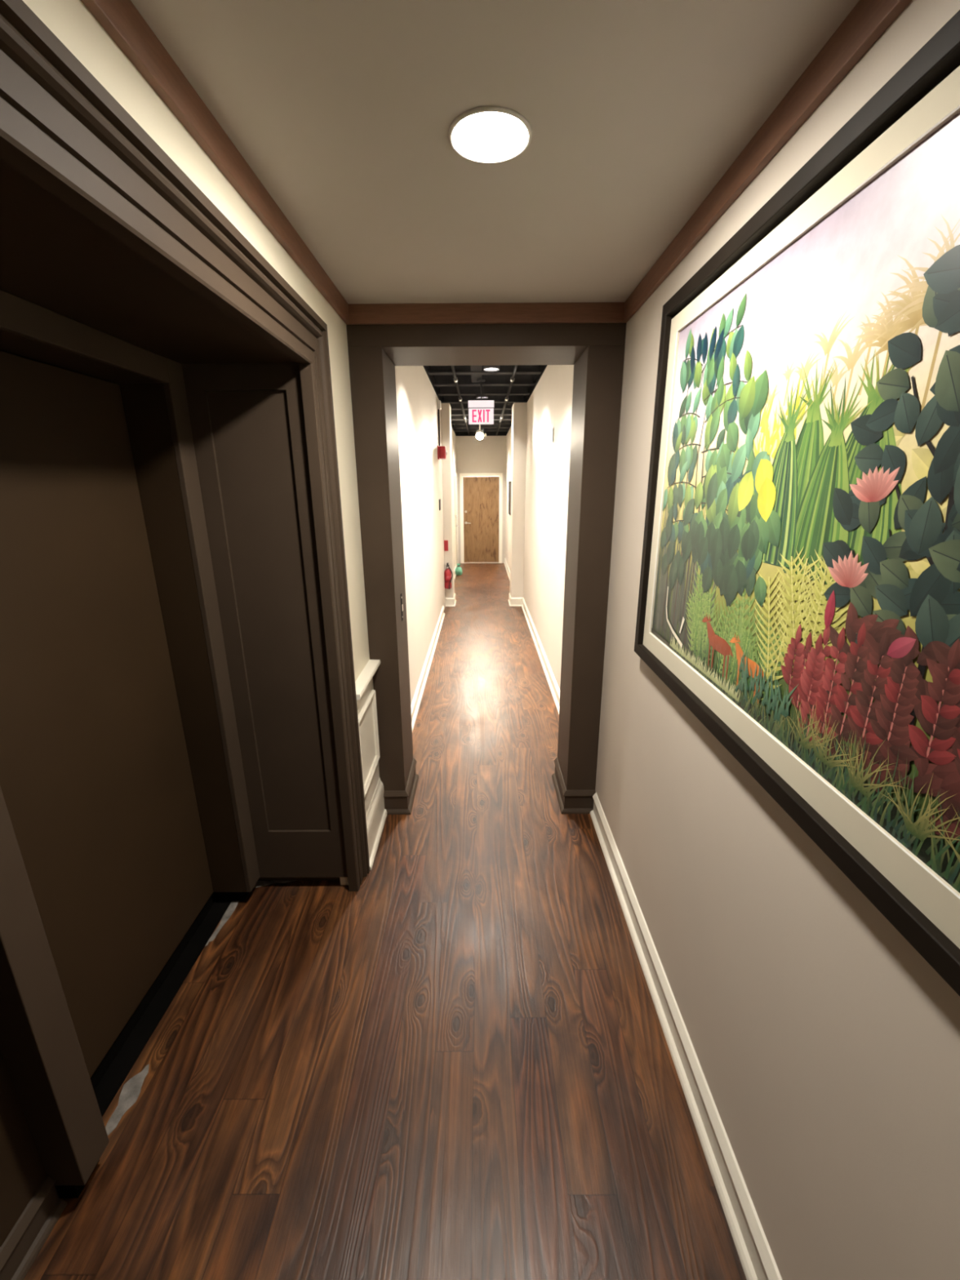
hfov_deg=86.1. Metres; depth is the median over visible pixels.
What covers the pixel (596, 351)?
door frame
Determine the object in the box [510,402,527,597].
wall
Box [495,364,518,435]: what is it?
ceiling pipe
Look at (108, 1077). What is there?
threshold
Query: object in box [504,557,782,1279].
baseboard
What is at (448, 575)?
fire extinguisher
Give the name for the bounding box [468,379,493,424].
exit sign
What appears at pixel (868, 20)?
crown molding
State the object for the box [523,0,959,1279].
wall
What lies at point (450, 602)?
baseboard
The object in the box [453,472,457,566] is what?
door frame
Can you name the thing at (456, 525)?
door
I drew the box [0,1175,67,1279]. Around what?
baseboard
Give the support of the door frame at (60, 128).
attached to the wall at (70, 21)
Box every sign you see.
[444,540,448,551]
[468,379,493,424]
[551,427,553,442]
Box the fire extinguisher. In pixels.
[444,562,453,589]
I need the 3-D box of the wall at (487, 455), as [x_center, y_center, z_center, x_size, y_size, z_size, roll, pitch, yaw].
[0.063,-3.357,12.470,1.474,2.965,0.120,0,16,0]
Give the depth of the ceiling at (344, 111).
1.10 m
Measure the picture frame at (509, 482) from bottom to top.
0.640 m
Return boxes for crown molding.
[80,0,349,323]
[345,302,626,324]
[623,0,912,321]
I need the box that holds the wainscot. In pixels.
[355,659,386,870]
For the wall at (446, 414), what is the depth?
7.69 m
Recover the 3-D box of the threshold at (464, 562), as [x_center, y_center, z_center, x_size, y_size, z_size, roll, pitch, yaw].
[0.037,-1.934,12.878,0.920,0.006,0.105,0,16,0]
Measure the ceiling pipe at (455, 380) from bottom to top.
0.046 m
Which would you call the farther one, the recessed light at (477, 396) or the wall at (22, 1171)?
the recessed light at (477, 396)
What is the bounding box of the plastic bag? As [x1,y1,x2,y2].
[455,563,462,575]
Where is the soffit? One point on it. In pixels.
(53, 257)
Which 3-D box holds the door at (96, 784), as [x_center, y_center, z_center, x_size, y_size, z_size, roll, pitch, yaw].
[-1.218,0.266,1.569,0.045,2.062,0.908,0,16,0]
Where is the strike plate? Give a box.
[400,593,403,621]
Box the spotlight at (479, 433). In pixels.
[475,424,486,439]
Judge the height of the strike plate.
0.150 m
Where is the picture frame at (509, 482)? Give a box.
[508,481,511,515]
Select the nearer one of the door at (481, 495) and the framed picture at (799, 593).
the framed picture at (799, 593)
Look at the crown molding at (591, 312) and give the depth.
2.25 m
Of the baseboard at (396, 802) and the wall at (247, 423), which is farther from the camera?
the baseboard at (396, 802)
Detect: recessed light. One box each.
[448,106,532,163]
[475,386,488,399]
[483,364,499,371]
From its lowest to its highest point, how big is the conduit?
0.630 m
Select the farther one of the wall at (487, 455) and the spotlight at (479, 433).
the wall at (487, 455)
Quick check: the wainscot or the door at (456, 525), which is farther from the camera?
the door at (456, 525)
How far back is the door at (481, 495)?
12.54 m
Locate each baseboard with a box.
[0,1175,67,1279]
[383,604,444,814]
[444,593,456,606]
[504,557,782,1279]
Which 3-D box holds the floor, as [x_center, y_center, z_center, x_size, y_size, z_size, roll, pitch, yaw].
[-0.127,0.046,6.297,2.122,0.061,15.450,0,16,0]
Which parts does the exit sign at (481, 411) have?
panel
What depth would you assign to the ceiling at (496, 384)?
6.87 m
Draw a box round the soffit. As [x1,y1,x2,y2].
[0,158,297,364]
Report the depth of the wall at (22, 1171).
1.85 m
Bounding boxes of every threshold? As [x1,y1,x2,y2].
[54,892,248,1198]
[463,562,498,563]
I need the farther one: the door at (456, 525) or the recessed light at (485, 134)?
the door at (456, 525)
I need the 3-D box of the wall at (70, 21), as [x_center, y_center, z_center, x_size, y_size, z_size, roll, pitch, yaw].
[-0.618,-1.288,5.485,0.120,2.965,14.450,0,16,0]
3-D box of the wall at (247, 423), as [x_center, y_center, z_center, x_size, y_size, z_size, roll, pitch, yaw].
[-0.941,0.087,2.159,0.708,2.218,0.120,0,16,0]
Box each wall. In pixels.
[0,329,246,1247]
[22,0,456,884]
[181,363,347,880]
[440,403,454,597]
[456,435,506,563]
[505,425,511,570]
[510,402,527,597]
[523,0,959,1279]
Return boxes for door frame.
[0,0,369,891]
[0,289,259,1185]
[346,323,626,791]
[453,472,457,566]
[459,472,502,563]
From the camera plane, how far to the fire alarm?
6.79 m
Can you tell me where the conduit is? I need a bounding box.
[436,400,440,446]
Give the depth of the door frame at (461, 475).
12.45 m
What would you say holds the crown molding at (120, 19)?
attached to the wall at (70, 21)
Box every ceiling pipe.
[450,365,469,435]
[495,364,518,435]
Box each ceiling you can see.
[130,0,859,303]
[422,364,547,435]
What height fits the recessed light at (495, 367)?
0.180 m
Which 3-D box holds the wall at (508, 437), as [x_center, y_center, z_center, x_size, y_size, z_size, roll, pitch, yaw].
[0.649,-2.711,10.278,0.060,2.965,4.450,0,16,0]
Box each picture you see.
[509,483,511,512]
[634,9,959,995]
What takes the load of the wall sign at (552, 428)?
attached to the wall at (826, 1046)
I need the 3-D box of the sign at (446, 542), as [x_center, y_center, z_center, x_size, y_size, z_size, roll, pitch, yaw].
[-0.519,-1.448,7.886,0.060,0.160,0.014,0,16,0]
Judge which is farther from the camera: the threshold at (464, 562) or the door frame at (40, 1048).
the threshold at (464, 562)
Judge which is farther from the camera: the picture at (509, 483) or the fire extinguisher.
the picture at (509, 483)
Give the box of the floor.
[23,559,746,1279]
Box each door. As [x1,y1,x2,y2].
[0,350,213,1078]
[454,475,458,567]
[462,476,499,562]
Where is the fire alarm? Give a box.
[437,445,447,459]
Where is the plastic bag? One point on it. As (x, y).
(459, 571)

